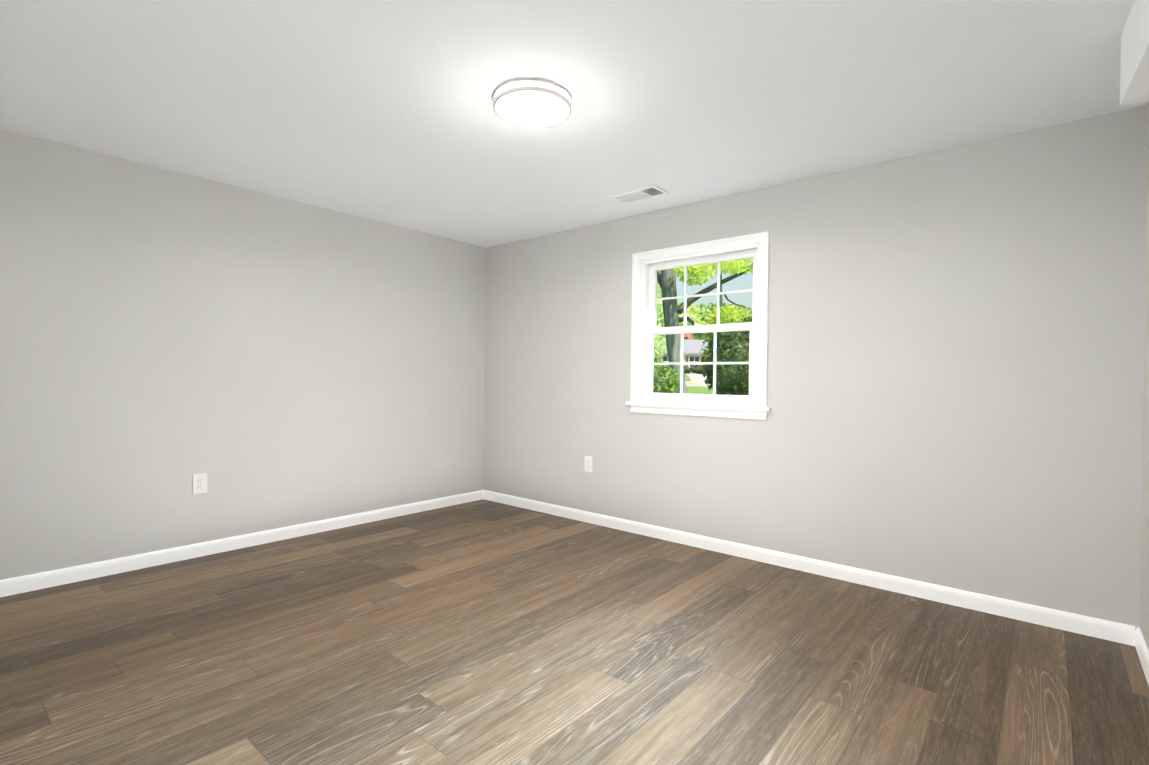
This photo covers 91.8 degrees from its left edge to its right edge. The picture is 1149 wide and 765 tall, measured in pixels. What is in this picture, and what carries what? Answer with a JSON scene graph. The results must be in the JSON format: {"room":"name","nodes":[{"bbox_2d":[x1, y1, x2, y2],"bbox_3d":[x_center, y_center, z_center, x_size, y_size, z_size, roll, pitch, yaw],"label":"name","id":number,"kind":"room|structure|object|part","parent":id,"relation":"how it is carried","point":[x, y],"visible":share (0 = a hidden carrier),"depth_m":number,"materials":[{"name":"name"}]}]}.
{"room":"empty bedroom","nodes":[
{"label":"empty bedroom","id":0,"kind":"room"},
{"bbox_2d":[0,129,485,579],"bbox_3d":[-2.236,-0.094,3.854,0.200,2.400,4.435,1,0,40],"label":"wall","id":1,"kind":"structure","parent":0,"point":[264,362],"depth_m":3.56,"materials":[{"name":"beige paint"}]},
{"bbox_2d":[193,473,206,493],"bbox_3d":[-2.379,0.643,3.539,0.008,0.127,0.080,1,0,40],"label":"electrical outlet","id":2,"kind":"object","parent":1,"relation":"attached to","point":[199,483],"visible":1,"depth_m":3.54,"materials":[{"name":"plastic"}]},
{"bbox_2d":[0,490,483,596],"bbox_3d":[-2.169,1.065,3.792,0.014,0.085,4.035,1,0,40],"label":"baseboard","id":3,"kind":"structure","parent":1,"relation":"attached to","point":[31,582],"depth_m":3.56,"materials":[{"name":"paint"}]},
{"bbox_2d":[0,499,1148,764],"bbox_3d":[-0.485,1.237,2.367,4.830,0.200,4.435,1,0,40],"label":"floor","id":4,"kind":"structure","parent":0,"point":[482,631],"depth_m":2.26,"materials":[{"name":"wood"}]},
{"bbox_2d":[0,0,1148,247],"bbox_3d":[-0.453,-1.363,2.351,4.830,0.200,4.435,1,0,40],"label":"ceiling","id":5,"kind":"structure","parent":0,"point":[380,110],"depth_m":2.40,"materials":[{"name":"paint"}]},
{"bbox_2d":[493,79,571,127],"bbox_3d":[-0.186,-1.232,2.475,0.348,0.058,0.348,1,0,40],"label":"flush-mount light","id":6,"kind":"object","parent":5,"relation":"attached to","point":[536,103],"visible":1,"depth_m":2.41,"materials":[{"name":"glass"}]},
{"bbox_2d":[609,185,668,203],"bbox_3d":[0.431,-1.256,3.736,0.360,0.011,0.190,1,0,40],"label":"ceiling vent","id":7,"kind":"object","parent":5,"relation":"in","point":[652,191],"visible":1,"depth_m":3.72,"materials":[{"name":"metal"}]},
{"bbox_2d":[1120,0,1148,106],"bbox_3d":[1.845,-1.106,1.756,0.145,0.250,0.470,1,0,40],"label":"ceiling soffit","id":8,"kind":"structure","parent":5,"relation":"attached to","point":[1134,76],"depth_m":1.81,"materials":[{"name":"paint"}]},
{"bbox_2d":[484,105,1148,629],"bbox_3d":[0.975,-0.056,3.911,4.630,2.400,0.200,1,0,40],"label":"wall","id":9,"kind":"structure","parent":0,"point":[956,347],"depth_m":3.08,"materials":[{"name":"beige paint"}]},
{"bbox_2d":[584,456,591,471],"bbox_3d":[0.112,0.658,4.502,0.080,0.127,0.008,1,0,40],"label":"outlet","id":10,"kind":"object","parent":9,"relation":"attached to","point":[588,464],"visible":1,"depth_m":4.50,"materials":[{"name":"plastic"}]},
{"bbox_2d":[626,231,770,419],"bbox_3d":[0.900,-0.368,3.968,1.101,1.202,0.272,1,0,40],"label":"window","id":11,"kind":"structure","parent":9,"relation":"in","point":[759,412],"depth_m":3.90,"materials":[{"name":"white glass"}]},
{"bbox_3d":[0.887,-0.374,3.952,0.864,1.042,0.086,1,0,40],"label":"window sashes","id":12,"kind":"part","parent":11,"relation":"part of","materials":[{"name":"white plastic"}]},
{"bbox_3d":[0.889,-0.380,3.955,0.780,0.944,0.046,1,0,40],"label":"glass","id":13,"kind":"part","parent":11,"relation":"part of","materials":[{"name":"clear glass"}]},
{"bbox_2d":[483,490,1134,645],"bbox_3d":[0.815,1.100,3.902,4.400,0.085,0.014,1,0,40],"label":"baseboard","id":14,"kind":"structure","parent":9,"relation":"attached to","point":[1086,625],"depth_m":3.17,"materials":[{"name":"paint"}]},
{"bbox_2d":[1140,148,1148,649],"bbox_3d":[1.234,-0.032,0.788,0.200,2.400,4.235,1,0,40],"label":"wall","id":15,"kind":"structure","parent":0,"point":[1144,601],"depth_m":2.40,"materials":[{"name":"beige paint"}]},
{"bbox_2d":[1135,627,1148,685],"bbox_3d":[1.203,1.124,0.941,0.014,0.085,4.035,1,0,40],"label":"baseboard","id":16,"kind":"structure","parent":15,"relation":"attached to","point":[1142,650],"depth_m":2.31,"materials":[{"name":"paint"}]},
{"label":"outside","id":17,"kind":"structure","parent":0,"visible":0},
{"bbox_2d":[687,389,712,393],"bbox_3d":[28.562,0.643,56.878,150.000,0.600,116.315,1,0,40],"label":"ground","id":18,"kind":"structure","parent":17,"point":[702,391],"depth_m":18.06,"materials":[{"name":"green plant"}]},
{"bbox_2d":[653,259,752,394],"bbox_3d":[14.164,-6.675,73.636,140.000,14.469,136.236,1,0,11],"label":"trees","id":19,"kind":"object","parent":18,"relation":"on","point":[724,378],"depth_m":9.87,"materials":[{"name":"green plant"}]}
]}

